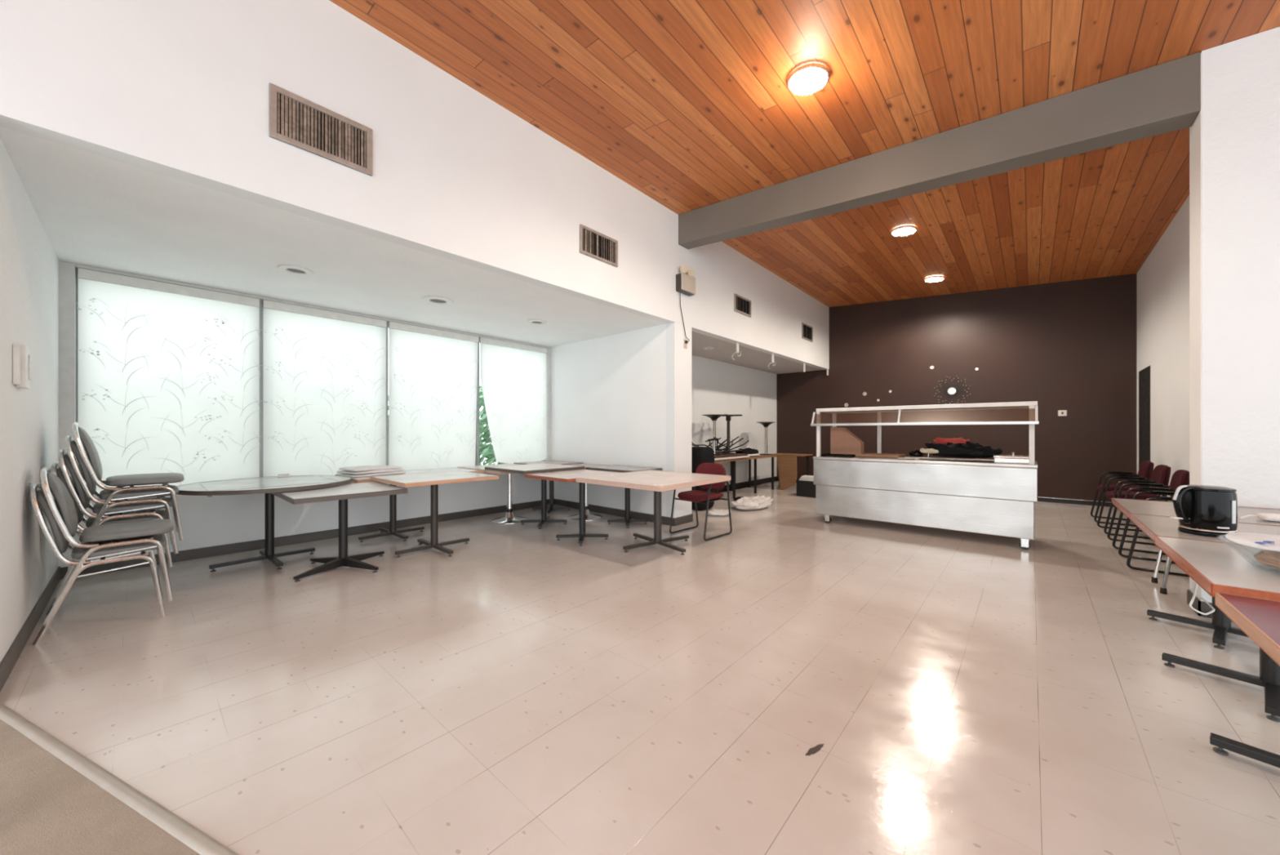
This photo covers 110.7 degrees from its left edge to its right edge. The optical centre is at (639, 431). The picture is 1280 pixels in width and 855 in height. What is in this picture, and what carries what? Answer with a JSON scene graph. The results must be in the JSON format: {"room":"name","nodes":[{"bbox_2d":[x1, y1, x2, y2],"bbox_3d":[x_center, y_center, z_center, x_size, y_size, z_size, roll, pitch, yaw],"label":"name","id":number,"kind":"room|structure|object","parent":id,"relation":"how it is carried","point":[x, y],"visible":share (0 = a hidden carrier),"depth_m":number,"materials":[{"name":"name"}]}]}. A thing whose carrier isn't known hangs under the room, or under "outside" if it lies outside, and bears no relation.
{"room":"cafeteria","nodes":[
{"label":"cafeteria","id":0,"kind":"room"},
{"bbox_2d":[0,137,58,662],"bbox_3d":[-4.082,-0.100,2.922,2.912,2.700,0.120,0,0,41],"label":"wall","id":1,"kind":"structure","parent":0,"point":[29,263],"depth_m":2.59,"materials":[{"name":"white paint"}]},
{"bbox_2d":[12,343,31,388],"bbox_3d":[-3.453,-0.365,2.473,0.230,0.240,0.039,0,0,41],"label":"wall thermostat","id":2,"kind":"object","parent":1,"relation":"attached to","point":[21,357],"visible":1,"depth_m":2.45,"materials":[{"name":"white plastic"}]},
{"bbox_2d":[0,566,60,691],"bbox_3d":[-3.926,1.195,2.872,2.612,0.110,0.012,0,0,41],"label":"baseboard","id":3,"kind":"structure","parent":1,"relation":"attached to","point":[10,659],"depth_m":2.61,"materials":[{"name":"rubber"}]},
{"bbox_2d":[0,719,199,854],"bbox_3d":[-0.185,1.279,-0.436,8.700,0.062,5.501,0,0,41],"label":"floor","id":4,"kind":"structure","parent":0,"point":[47,806],"depth_m":1.44,"materials":[{"name":"carpet"}]},
{"bbox_2d":[57,260,551,567],"bbox_3d":[-3.298,-0.100,5.743,0.250,2.699,5.145,0,0,41],"label":"wall","id":5,"kind":"structure","parent":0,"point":[206,521],"depth_m":4.73,"materials":[{"name":"white paint"}]},
{"bbox_2d":[75,269,78,462],"bbox_3d":[-4.545,-0.423,4.348,0.050,1.992,1.230,0,0,41],"label":"window","id":6,"kind":"structure","parent":5,"relation":"in","point":[77,277],"depth_m":3.88,"materials":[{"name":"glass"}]},
{"bbox_2d":[74,267,265,495],"bbox_3d":[-4.458,-0.424,4.309,0.042,1.981,1.297,0,0,41],"label":"roller blind","id":7,"kind":"object","parent":5,"relation":"attached to","point":[169,374],"visible":0.97,"depth_m":4.25,"materials":[{"name":"white fabric"}]},
{"bbox_2d":[259,299,262,476],"bbox_3d":[-4.096,-0.423,4.776,0.054,1.992,0.022,0,0,41],"label":"trim","id":8,"kind":"structure","parent":5,"relation":"attached to","point":[260,300],"depth_m":4.76,"materials":[{"name":"metal"}]},
{"bbox_2d":[262,300,262,476],"bbox_3d":[-3.724,-0.423,5.277,0.050,1.992,1.240,0,0,41],"label":"window","id":9,"kind":"structure","parent":5,"relation":"in","point":[262,300],"depth_m":4.81,"materials":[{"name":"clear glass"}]},
{"bbox_2d":[60,498,549,579],"bbox_3d":[-3.200,1.200,5.656,0.012,0.100,5.121,0,0,41],"label":"baseboard","id":10,"kind":"structure","parent":5,"relation":"attached to","point":[199,553],"depth_m":4.92,"materials":[{"name":"rubber"}]},
{"bbox_2d":[262,299,388,476],"bbox_3d":[-3.639,-0.424,5.235,0.042,1.981,1.262,0,0,41],"label":"roller blind","id":11,"kind":"object","parent":5,"relation":"attached to","point":[324,371],"visible":0.97,"depth_m":5.16,"materials":[{"name":"white fabric"}]},
{"bbox_2d":[386,320,387,465],"bbox_3d":[-3.272,-0.423,5.707,0.054,1.992,0.022,0,0,41],"label":"trim","id":12,"kind":"structure","parent":5,"relation":"attached to","point":[387,321],"depth_m":5.69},
{"bbox_2d":[388,321,479,470],"bbox_3d":[-2.815,-0.424,6.167,0.042,1.981,1.263,0,0,41],"label":"roller blind","id":13,"kind":"object","parent":5,"relation":"attached to","point":[433,373],"visible":0.98,"depth_m":6.09,"materials":[{"name":"white fabric"}]},
{"bbox_2d":[475,336,479,465],"bbox_3d":[-2.438,-0.423,6.651,0.054,1.992,0.022,0,0,41],"label":"trim","id":14,"kind":"structure","parent":5,"relation":"attached to","point":[477,379],"depth_m":6.63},
{"bbox_2d":[479,337,547,463],"bbox_3d":[-1.980,-0.450,7.111,0.042,1.930,1.266,0,0,41],"label":"roller blind","id":15,"kind":"object","parent":5,"relation":"attached to","point":[513,375],"visible":1,"depth_m":7.09,"materials":[{"name":"white fabric"}]},
{"bbox_2d":[0,126,665,346],"bbox_3d":[-2.390,-1.500,4.941,2.773,0.099,5.385,0,0,41],"label":"ceiling","id":16,"kind":"structure","parent":0,"point":[95,211],"depth_m":3.61,"materials":[{"name":"white paint"}]},
{"bbox_2d":[277,264,313,275],"bbox_3d":[-3.092,-1.442,3.976,0.256,0.013,0.256,0,0,41],"label":"recessed light","id":17,"kind":"object","parent":16,"relation":"in","point":[292,269],"visible":1,"depth_m":3.96,"materials":[{"name":"white metal"}]},
{"bbox_2d":[422,296,453,305],"bbox_3d":[-2.235,-1.442,4.900,0.324,0.013,0.324,0,0,41],"label":"recessed light","id":18,"kind":"object","parent":16,"relation":"in","point":[438,300],"visible":1,"depth_m":4.88,"materials":[{"name":"white metal"}]},
{"bbox_2d":[0,0,829,369],"bbox_3d":[-0.227,-2.174,5.187,0.140,1.448,13.870,0,0,41],"label":"wall","id":19,"kind":"structure","parent":0,"point":[176,89],"depth_m":3.11,"materials":[{"name":"white paint"}]},
{"bbox_2d":[269,82,372,176],"bbox_3d":[-2.101,-1.989,2.947,0.018,0.330,0.569,0,0,41],"label":"air vent","id":20,"kind":"object","parent":19,"relation":"in","point":[295,120],"visible":1,"depth_m":2.92,"materials":[{"name":"beige metal"}]},
{"bbox_2d":[579,223,617,266],"bbox_3d":[-0.440,-2.017,4.824,0.020,0.296,0.555,0,0,41],"label":"air vent","id":21,"kind":"object","parent":19,"relation":"in","point":[593,243],"visible":1,"depth_m":4.80,"materials":[{"name":"beige metal"}]},
{"bbox_2d":[675,264,695,341],"bbox_3d":[0.621,-1.714,5.952,0.115,0.982,0.310,0,0,41],"label":"emergency light","id":22,"kind":"object","parent":19,"relation":"attached to","point":[685,282],"visible":1,"depth_m":5.89,"materials":[{"name":"beige plastic"}]},
{"bbox_2d":[733,293,751,317],"bbox_3d":[1.684,-2.053,7.224,0.049,0.278,0.545,0,0,41],"label":"air vent","id":23,"kind":"object","parent":19,"relation":"in","point":[742,305],"visible":1,"depth_m":7.20,"materials":[{"name":"beige metal"}]},
{"bbox_2d":[801,322,813,342],"bbox_3d":[3.524,-2.083,9.305,0.051,0.318,0.570,0,0,41],"label":"air vent","id":24,"kind":"object","parent":19,"relation":"in","point":[806,330],"visible":1,"depth_m":9.30,"materials":[{"name":"beige metal"}]},
{"bbox_2d":[551,323,666,516],"bbox_3d":[-0.553,-0.100,6.830,2.522,2.700,0.119,0,0,41],"label":"wall","id":25,"kind":"structure","parent":0,"point":[609,392],"depth_m":6.65,"materials":[{"name":"white paint"}]},
{"bbox_2d":[554,498,674,525],"bbox_3d":[-0.521,1.198,6.713,2.601,0.105,0.012,0,0,41],"label":"baseboard","id":26,"kind":"structure","parent":25,"relation":"attached to","point":[607,510],"depth_m":6.58,"materials":[{"name":"rubber"}]},
{"bbox_2d":[0,480,1279,854],"bbox_3d":[2.672,1.280,4.455,10.900,0.060,11.325,0,0,41],"label":"floor","id":27,"kind":"structure","parent":0,"point":[522,690],"depth_m":2.08,"materials":[{"name":"tile"}]},
{"bbox_2d":[30,483,166,644],"bbox_3d":[-3.549,0.787,2.930,0.469,0.930,0.562,0,0,41],"label":"banquet chair","id":28,"kind":"object","parent":27,"relation":"on","point":[60,544],"visible":0.81,"depth_m":2.76,"materials":[{"name":"silver metal"}]},
{"bbox_2d":[40,466,173,625],"bbox_3d":[-3.526,0.687,2.957,0.469,0.930,0.562,0,0,41],"label":"banquet chair","id":29,"kind":"object","parent":28,"relation":"on","point":[68,527],"visible":0.95,"depth_m":2.80,"materials":[{"name":"silver metal"}]},
{"bbox_2d":[45,486,159,614],"bbox_3d":[-4.028,0.787,3.347,0.469,0.930,0.562,0,0,41],"label":"banquet chair","id":30,"kind":"object","parent":29,"relation":"on","point":[49,486],"visible":0.06,"depth_m":3.07,"materials":[{"name":"silver metal"}]},
{"bbox_2d":[50,462,167,599],"bbox_3d":[-4.008,0.689,3.370,0.469,0.930,0.562,0,0,41],"label":"banquet chair","id":31,"kind":"object","parent":30,"relation":"on","point":[55,468],"visible":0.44,"depth_m":3.24,"materials":[{"name":"silver metal"}]},
{"bbox_2d":[57,448,173,583],"bbox_3d":[-3.989,0.591,3.392,0.469,0.930,0.562,0,0,41],"label":"banquet chair","id":32,"kind":"object","parent":31,"relation":"on","point":[82,501],"visible":0.7,"depth_m":3.20,"materials":[{"name":"silver metal"}]},
{"bbox_2d":[65,435,178,568],"bbox_3d":[-3.969,0.493,3.415,0.469,0.930,0.562,0,0,41],"label":"banquet chair","id":33,"kind":"object","parent":32,"relation":"on","point":[89,486],"visible":0.7,"depth_m":3.24,"materials":[{"name":"silver metal"}]},
{"bbox_2d":[71,422,184,542],"bbox_3d":[-3.949,0.395,3.437,0.469,0.930,0.562,0,0,41],"label":"banquet chair","id":34,"kind":"object","parent":33,"relation":"on","point":[85,445],"visible":0.9,"depth_m":3.29,"materials":[{"name":"silver metal"}]},
{"bbox_2d":[0,702,239,854],"bbox_3d":[0.967,1.244,0.388,8.526,0.013,0.046,0,0,23],"label":"trim","id":35,"kind":"structure","parent":27,"relation":"on","point":[183,830],"depth_m":1.53,"materials":[{"name":"metal"}]},
{"bbox_2d":[177,475,351,571],"bbox_3d":[-3.540,0.867,4.239,1.300,0.766,1.300,0,0,41],"label":"table","id":36,"kind":"object","parent":27,"relation":"on","point":[266,485],"visible":0.97,"depth_m":4.15,"materials":[{"name":"grey laminate"}]},
{"bbox_2d":[271,481,407,582],"bbox_3d":[-2.750,0.887,4.053,0.886,0.726,0.842,0,0,41],"label":"square table","id":37,"kind":"object","parent":27,"relation":"on","point":[344,492],"visible":0.98,"depth_m":3.98,"materials":[{"name":"grey laminate"}]},
{"bbox_2d":[334,466,484,542],"bbox_3d":[-2.797,0.877,5.457,0.796,0.746,1.442,0,0,41],"label":"square table","id":38,"kind":"object","parent":27,"relation":"on","point":[393,530],"visible":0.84,"depth_m":5.25,"materials":[{"name":"grey laminate"}]},
{"bbox_2d":[335,465,405,477],"bbox_3d":[-3.153,0.456,5.191,0.440,0.101,0.600,0,0,33],"label":"folded linens","id":39,"kind":"object","parent":38,"relation":"on","point":[362,470],"visible":1,"depth_m":5.03,"materials":[{"name":"white fabric"}]},
{"bbox_2d":[369,470,498,557],"bbox_3d":[-2.165,0.859,4.677,0.916,0.782,0.952,0,0,41],"label":"square table","id":40,"kind":"object","parent":27,"relation":"on","point":[433,478],"visible":1,"depth_m":4.63,"materials":[{"name":"pink laminate"}]},
{"bbox_2d":[457,462,527,524],"bbox_3d":[-1.885,0.874,6.239,1.126,0.752,0.882,0,0,41],"label":"pedestal table","id":41,"kind":"object","parent":27,"relation":"on","point":[509,517],"visible":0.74,"depth_m":6.19,"materials":[{"name":"silver laminate"}]},
{"bbox_2d":[484,462,584,528],"bbox_3d":[-1.387,0.856,5.852,0.906,0.788,0.942,0,0,41],"label":"square table","id":42,"kind":"object","parent":27,"relation":"on","point":[540,467],"visible":1,"depth_m":5.85,"materials":[{"name":"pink laminate"}]},
{"bbox_2d":[513,460,583,513],"bbox_3d":[-1.438,0.869,6.971,0.806,0.762,0.752,0,0,41],"label":"square table","id":43,"kind":"object","parent":27,"relation":"on","point":[551,505],"visible":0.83,"depth_m":7.00,"materials":[{"name":"laminate"}]},
{"bbox_2d":[524,469,622,546],"bbox_3d":[-0.752,0.874,5.264,0.796,0.752,0.922,0,0,41],"label":"square table","id":44,"kind":"object","parent":27,"relation":"on","point":[567,476],"visible":0.9,"depth_m":5.09,"materials":[{"name":"pink laminate"}]},
{"bbox_2d":[568,462,610,520],"bbox_3d":[-0.863,0.874,6.503,0.668,0.752,0.692,0,0,41],"label":"pedestal table","id":45,"kind":"object","parent":27,"relation":"on","point":[588,516],"visible":0.53,"depth_m":6.41,"materials":[{"name":"metal"}]},
{"bbox_2d":[585,464,662,528],"bbox_3d":[-0.225,0.870,6.026,0.896,0.760,0.582,0,0,41],"label":"square table","id":46,"kind":"object","parent":27,"relation":"on","point":[614,468],"visible":0.86,"depth_m":5.95,"materials":[{"name":"grey laminate"}]},
{"bbox_2d":[575,469,730,555],"bbox_3d":[0.158,0.869,4.806,1.166,0.762,1.242,0,0,41],"label":"square table","id":47,"kind":"object","parent":27,"relation":"on","point":[657,481],"visible":1,"depth_m":4.67,"materials":[{"name":"pink laminate"}]},
{"bbox_2d":[669,462,732,540],"bbox_3d":[0.743,0.823,5.399,0.555,0.852,0.571,0,0,44],"label":"chair","id":48,"kind":"object","parent":27,"relation":"on","point":[695,495],"visible":0.81,"depth_m":5.39,"materials":[{"name":"fabric"}]},
{"bbox_2d":[691,446,714,510],"bbox_3d":[0.933,0.750,7.184,0.460,1.000,0.450,0,0,41],"label":"stack","id":49,"kind":"object","parent":27,"relation":"on","point":[700,455],"visible":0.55,"depth_m":6.97,"materials":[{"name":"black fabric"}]},
{"bbox_2d":[707,508,731,515],"bbox_3d":[1.185,1.208,6.641,0.374,0.082,0.339,0,0,9],"label":"rag","id":50,"kind":"object","parent":27,"relation":"on","point":[713,512],"visible":0.94,"depth_m":6.53,"materials":[{"name":"fabric"}]},
{"bbox_2d":[714,453,777,497],"bbox_3d":[1.840,0.874,8.799,0.676,0.752,2.736,0,0,41],"label":"folding table","id":51,"kind":"object","parent":27,"relation":"on","point":[755,457],"visible":0.4,"depth_m":8.94,"materials":[{"name":"brown wood"}]},
{"bbox_2d":[714,455,749,460],"bbox_3d":[1.422,0.480,8.220,0.600,0.028,1.440,0,0,41],"label":"tabletop","id":52,"kind":"object","parent":51,"relation":"on","point":[739,456],"visible":0.21,"depth_m":8.06,"materials":[{"name":"white plastic"}]},
{"bbox_2d":[714,453,747,457],"bbox_3d":[1.480,0.447,8.316,0.560,0.030,1.220,0,0,41],"label":"tabletop","id":53,"kind":"object","parent":52,"relation":"on","point":[724,455],"visible":0.43,"depth_m":8.26,"materials":[{"name":"brown wood"}]},
{"bbox_2d":[702,413,725,454],"bbox_3d":[1.374,0.056,8.196,0.440,0.730,0.440,0,0,24],"label":"table base","id":54,"kind":"object","parent":53,"relation":"on","point":[713,417],"visible":0.96,"depth_m":8.17,"materials":[{"name":"silver metal"}]},
{"bbox_2d":[722,413,742,453],"bbox_3d":[1.707,0.049,8.542,0.403,0.745,0.403,0,0,-21],"label":"table base","id":55,"kind":"object","parent":53,"relation":"on","point":[727,416],"visible":0.9,"depth_m":8.52,"materials":[{"name":"brown metal"}]},
{"bbox_2d":[735,447,758,453],"bbox_3d":[2.223,0.412,9.166,0.366,0.165,0.692,0,0,41],"label":"cloth","id":56,"kind":"object","parent":51,"relation":"on","point":[747,451],"visible":0.59,"depth_m":8.99,"materials":[{"name":"fabric"}]},
{"bbox_2d":[756,422,774,454],"bbox_3d":[2.739,0.145,9.619,0.400,0.700,0.400,0,0,24],"label":"table base","id":57,"kind":"object","parent":51,"relation":"on","point":[765,424],"visible":1,"depth_m":9.59,"materials":[{"name":"silver metal"}]},
{"bbox_2d":[731,494,773,510],"bbox_3d":[1.859,1.157,7.286,0.512,0.184,0.924,0,0,41],"label":"sheet","id":58,"kind":"object","parent":27,"relation":"on","point":[757,502],"visible":1,"depth_m":7.08,"materials":[{"name":"fabric"}]},
{"bbox_2d":[771,453,813,489],"bbox_3d":[3.281,0.870,9.613,0.740,0.760,0.550,0,0,41],"label":"table","id":59,"kind":"object","parent":27,"relation":"on","point":[787,462],"visible":0.88,"depth_m":9.43,"materials":[{"name":"brown wood"}]},
{"bbox_2d":[796,480,815,497],"bbox_3d":[3.372,1.100,8.599,0.500,0.300,0.450,0,0,41],"label":"crate","id":60,"kind":"object","parent":27,"relation":"on","point":[804,488],"visible":0.39,"depth_m":8.47,"materials":[{"name":"black plastic"}]},
{"bbox_2d":[805,743,823,755],"bbox_3d":[0.687,1.249,1.739,0.118,0.001,0.027,0,0,-33],"label":"dry leaf","id":61,"kind":"object","parent":27,"relation":"on","point":[814,749],"visible":1,"depth_m":1.74,"materials":[{"name":"brown plant"}]},
{"bbox_2d":[810,400,1039,549],"bbox_3d":[3.497,0.468,5.622,2.330,1.565,0.856,0,0,41],"label":"buffet counter","id":62,"kind":"object","parent":27,"relation":"on","point":[984,496],"depth_m":5.21,"materials":[{"name":"silver metal"}]},
{"bbox_2d":[820,453,855,457],"bbox_3d":[2.807,0.331,6.208,0.422,0.026,0.382,0,0,41],"label":"serving tray","id":63,"kind":"object","parent":62,"relation":"on","point":[825,454],"visible":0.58,"depth_m":6.11,"materials":[{"name":"black plastic"}]},
{"bbox_2d":[830,426,863,453],"bbox_3d":[2.896,0.124,6.190,0.402,0.380,0.132,0,0,41],"label":"box","id":64,"kind":"object","parent":63,"relation":"on","point":[842,441],"visible":0.9,"depth_m":6.16,"materials":[{"name":"cardboard"}]},
{"bbox_2d":[855,452,905,457],"bbox_3d":[3.233,0.323,5.951,0.514,0.042,0.414,0,0,41],"label":"wooden tray","id":65,"kind":"object","parent":62,"relation":"on","point":[864,455],"visible":0.95,"depth_m":5.84,"materials":[{"name":"brown wood"}]},
{"bbox_2d":[813,455,1038,467],"bbox_3d":[3.515,0.362,5.635,2.308,0.035,0.812,0,0,41],"label":"countertop","id":66,"kind":"structure","parent":62,"relation":"on","point":[923,460],"depth_m":5.25,"materials":[{"name":"silver metal"}]},
{"bbox_2d":[816,400,1037,413],"bbox_3d":[3.506,-0.292,5.603,2.270,0.045,0.700,0,0,41],"label":"shelf","id":67,"kind":"object","parent":62,"relation":"attached to","point":[1033,404],"depth_m":5.26,"materials":[{"name":"white metal"}]},
{"bbox_2d":[924,440,1002,457],"bbox_3d":[3.888,0.215,5.342,0.762,0.206,0.358,0,0,41],"label":"coat","id":68,"kind":"object","parent":62,"relation":"on","point":[969,449],"visible":0.92,"depth_m":5.23,"materials":[{"name":"black fabric"}]},
{"bbox_2d":[933,436,969,444],"bbox_3d":[3.898,0.127,5.528,0.386,0.114,0.174,0,0,41],"label":"bag","id":69,"kind":"object","parent":68,"relation":"on","point":[938,440],"visible":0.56,"depth_m":5.49,"materials":[{"name":"fabric"}]},
{"bbox_2d":[993,452,1029,463],"bbox_3d":[4.137,0.286,4.912,0.320,0.115,0.330,0,0,41],"label":"tray","id":70,"kind":"object","parent":62,"relation":"on","point":[1012,458],"visible":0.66,"depth_m":4.81,"materials":[{"name":"silver metal"}]},
{"bbox_2d":[1090,460,1154,526],"bbox_3d":[6.613,0.823,6.072,0.571,0.852,0.555,0,0,41],"label":"chair","id":71,"kind":"object","parent":27,"relation":"on","point":[1146,468],"visible":0.56,"depth_m":6.01,"materials":[{"name":"black paint"}]},
{"bbox_2d":[1097,464,1170,538],"bbox_3d":[6.014,0.823,5.388,0.571,0.852,0.555,0,0,39],"label":"chair","id":72,"kind":"object","parent":27,"relation":"on","point":[1161,473],"visible":0.62,"depth_m":5.31,"materials":[{"name":"fabric"}]},
{"bbox_2d":[1106,469,1189,555],"bbox_3d":[5.418,0.823,4.713,0.571,0.852,0.555,0,0,42],"label":"chair","id":73,"kind":"object","parent":27,"relation":"on","point":[1180,477],"visible":0.46,"depth_m":4.68,"materials":[{"name":"black metal"}]},
{"bbox_2d":[1118,490,1189,577],"bbox_3d":[4.822,0.823,4.039,0.571,0.852,0.555,0,0,41],"label":"chair","id":74,"kind":"object","parent":27,"relation":"on","point":[1129,556],"visible":0.2,"depth_m":4.03,"materials":[{"name":"black metal"}]},
{"bbox_2d":[1151,548,1171,594],"bbox_3d":[4.326,1.008,3.383,0.508,0.485,0.380,0,0,41],"label":"table legs","id":75,"kind":"object","parent":27,"relation":"on","point":[1154,578],"visible":0.09,"depth_m":3.42,"materials":[{"name":"silver metal"}]},
{"bbox_2d":[1111,497,1279,648],"bbox_3d":[3.527,0.868,2.661,0.876,0.764,0.842,0,0,41],"label":"dining table","id":76,"kind":"object","parent":27,"relation":"on","point":[1220,624],"visible":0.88,"depth_m":2.73,"materials":[{"name":"beige laminate"}]},
{"bbox_2d":[1189,582,1214,614],"bbox_3d":[3.499,0.980,2.745,0.743,0.269,0.089,0,0,-37],"label":"cable","id":77,"kind":"object","parent":76,"relation":"hanging from","point":[1194,594],"visible":0.84,"depth_m":2.60,"materials":[{"name":"white plastic"}]},
{"bbox_2d":[1239,513,1279,521],"bbox_3d":[3.467,0.469,2.410,0.278,0.036,0.090,0,0,31],"label":"power adapter","id":78,"kind":"object","parent":76,"relation":"on","point":[1269,517],"visible":1,"depth_m":2.41,"materials":[{"name":"white plastic"}]},
{"bbox_2d":[1129,513,1279,721],"bbox_3d":[2.963,0.867,2.026,0.881,0.766,0.852,0,0,41],"label":"dining table","id":79,"kind":"object","parent":27,"relation":"on","point":[1152,526],"visible":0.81,"depth_m":2.17,"materials":[{"name":"beige laminate"}]},
{"bbox_2d":[1169,484,1238,537],"bbox_3d":[2.690,0.371,2.103,0.251,0.230,0.180,0,0,-29],"label":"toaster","id":80,"kind":"object","parent":79,"relation":"on","point":[1210,510],"visible":0.99,"depth_m":2.06,"materials":[{"name":"black plastic"}]},
{"bbox_2d":[1154,535,1279,767],"bbox_3d":[2.389,0.859,1.392,0.901,0.782,0.862,0,0,41],"label":"dining table","id":81,"kind":"object","parent":27,"relation":"on","point":[1215,566],"visible":1,"depth_m":1.61,"materials":[{"name":"grey laminate"}]},
{"bbox_3d":[2.241,0.427,1.462,0.408,0.086,0.408,0,0,41],"label":"glass bowl","id":82,"kind":"object","parent":81,"relation":"on","visible":0},
{"bbox_2d":[1225,532,1279,551],"bbox_3d":[2.247,0.384,1.463,0.376,0.018,0.376,-1,0,41],"label":"paper plate","id":83,"kind":"object","parent":82,"relation":"in","point":[1260,540],"visible":1,"depth_m":1.56,"materials":[{"name":"paper"}]},
{"bbox_2d":[1253,549,1279,568],"bbox_3d":[2.181,0.426,1.466,0.179,0.065,0.178,0,0,41],"label":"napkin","id":84,"kind":"object","parent":82,"relation":"in","point":[1269,557],"visible":0.96,"depth_m":1.48,"materials":[{"name":"paper"}]},
{"bbox_2d":[1214,591,1279,666],"bbox_3d":[1.801,0.871,0.723,0.896,0.758,0.922,0,0,41],"label":"dining table","id":85,"kind":"object","parent":27,"relation":"on","point":[1259,619],"visible":1,"depth_m":1.19,"materials":[{"name":"red laminate"}]},
{"bbox_2d":[666,321,691,517],"bbox_3d":[0.536,-0.100,6.050,0.140,2.699,0.395,0,0,41],"label":"wall pier","id":86,"kind":"object","parent":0,"point":[678,358],"visible":0.86,"depth_m":5.94,"materials":[{"name":"white paint"}]},
{"bbox_2d":[674,513,693,525],"bbox_3d":[0.541,1.198,6.046,0.152,0.105,0.419,0,0,41],"label":"baseboard","id":87,"kind":"object","parent":86,"relation":"attached to","point":[689,517],"visible":0.89,"depth_m":5.99,"materials":[{"name":"rubber"}]},
{"bbox_2d":[691,355,776,484],"bbox_3d":[1.597,-0.100,9.180,0.130,2.700,5.470,0,0,41],"label":"wall","id":88,"kind":"structure","parent":0,"point":[717,387],"depth_m":9.64,"materials":[{"name":"white paint"}]},
{"bbox_2d":[714,475,777,492],"bbox_3d":[1.647,1.190,9.130,0.012,0.120,5.460,0,0,41],"label":"baseboard","id":89,"kind":"structure","parent":88,"relation":"attached to","point":[744,484],"depth_m":10.03,"materials":[{"name":"black rubber"}]},
{"bbox_2d":[691,331,821,373],"bbox_3d":[1.987,-1.500,8.759,1.273,0.099,5.584,0,0,41],"label":"ceiling","id":90,"kind":"structure","parent":0,"point":[723,351],"depth_m":8.56,"materials":[{"name":"paint"}]},
{"bbox_2d":[328,0,1279,306],"bbox_3d":[2.807,-2.674,2.571,8.200,0.716,13.970,0,0,41],"label":"ceiling","id":91,"kind":"structure","parent":0,"point":[690,104],"depth_m":3.66,"materials":[{"name":"brown wood"}]},
{"bbox_2d":[787,63,829,95],"bbox_3d":[1.298,-2.705,3.417,0.299,0.068,0.300,0,0,-35],"label":"ceiling light","id":92,"kind":"object","parent":91,"relation":"attached to","point":[806,79],"visible":1,"depth_m":3.40,"materials":[{"name":"glass"}]},
{"bbox_2d":[891,225,916,236],"bbox_3d":[3.570,-2.707,5.987,0.299,0.066,0.300,0,0,-35],"label":"ceiling light","id":93,"kind":"object","parent":91,"relation":"attached to","point":[906,230],"visible":1,"depth_m":5.97,"materials":[{"name":"white glass"}]},
{"bbox_2d":[924,275,944,282],"bbox_3d":[5.240,-2.707,7.875,0.299,0.065,0.300,0,0,-35],"label":"ceiling light","id":94,"kind":"object","parent":91,"relation":"attached to","point":[932,278],"visible":1,"depth_m":7.85,"materials":[{"name":"white glass"}]},
{"bbox_2d":[678,52,1199,248],"bbox_3d":[2.231,-2.539,4.542,4.397,0.717,0.220,0,0,41],"label":"ceiling beam","id":95,"kind":"structure","parent":91,"relation":"attached to","point":[1162,98],"depth_m":3.81,"materials":[{"name":"grey paint"}]},
{"bbox_2d":[776,273,1136,502],"bbox_3d":[5.788,-0.900,9.205,6.377,4.300,0.120,0,0,41],"label":"wall","id":96,"kind":"structure","parent":0,"point":[1070,346],"depth_m":8.31,"materials":[{"name":"brown paint"}]},
{"bbox_2d":[777,477,1115,506],"bbox_3d":[5.745,1.212,9.155,6.077,0.075,0.012,0,0,41],"label":"baseboard","id":97,"kind":"structure","parent":96,"relation":"attached to","point":[1039,499],"depth_m":7.65,"materials":[{"name":"black rubber"}]},
{"bbox_2d":[933,375,970,404],"bbox_3d":[6.178,-0.800,8.762,0.600,0.600,0.024,0,0,41],"label":"sunburst mirror","id":98,"kind":"object","parent":96,"relation":"attached to","point":[951,390],"visible":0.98,"depth_m":8.75,"materials":[{"name":"black paint"}]},
{"bbox_2d":[1136,195,1189,502],"bbox_3d":[6.219,-0.750,5.000,0.140,4.000,5.610,0,0,41],"label":"wall","id":99,"kind":"structure","parent":0,"point":[1162,281],"depth_m":5.49,"materials":[{"name":"white paint"}]},
{"bbox_2d":[1138,365,1150,487],"bbox_3d":[7.640,0.152,6.670,0.044,2.195,0.955,0,0,41],"label":"door","id":100,"kind":"structure","parent":99,"relation":"in","point":[1144,375],"depth_m":6.66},
{"bbox_2d":[1201,26,1279,602],"bbox_3d":[5.264,-0.664,1.903,3.634,3.828,0.285,0,0,41],"label":"wall","id":101,"kind":"structure","parent":0,"point":[1241,77],"depth_m":2.89,"materials":[{"name":"white paint"}]},
{"bbox_2d":[1189,52,1201,600],"bbox_3d":[3.902,-0.660,3.107,0.006,3.820,0.281,0,0,41],"label":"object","id":102,"kind":"structure","parent":101,"relation":"attached to","point":[1195,131],"depth_m":3.08,"materials":[{"name":"white paint"}]},
{"bbox_2d":[1186,589,1231,621],"bbox_3d":[5.217,1.200,1.937,3.550,0.100,0.297,0,0,41],"label":"baseboard","id":103,"kind":"structure","parent":101,"relation":"attached to","point":[1201,606],"depth_m":3.00,"materials":[{"name":"rubber"}]},
{"label":"outside","id":104,"kind":"structure","parent":0,"visible":0},
{"bbox_3d":[-6.410,1.475,9.673,9.580,0.050,22.000,0,0,41],"label":"lawn","id":105,"kind":"structure","parent":104,"visible":0},
{"bbox_2d":[387,386,506,465],"bbox_3d":[-2.882,-0.018,9.888,1.481,3.101,17.221,0,0,41],"label":"hedge","id":106,"kind":"object","parent":105,"relation":"on","point":[486,451],"visible":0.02,"depth_m":9.06,"materials":[{"name":"green plant"}]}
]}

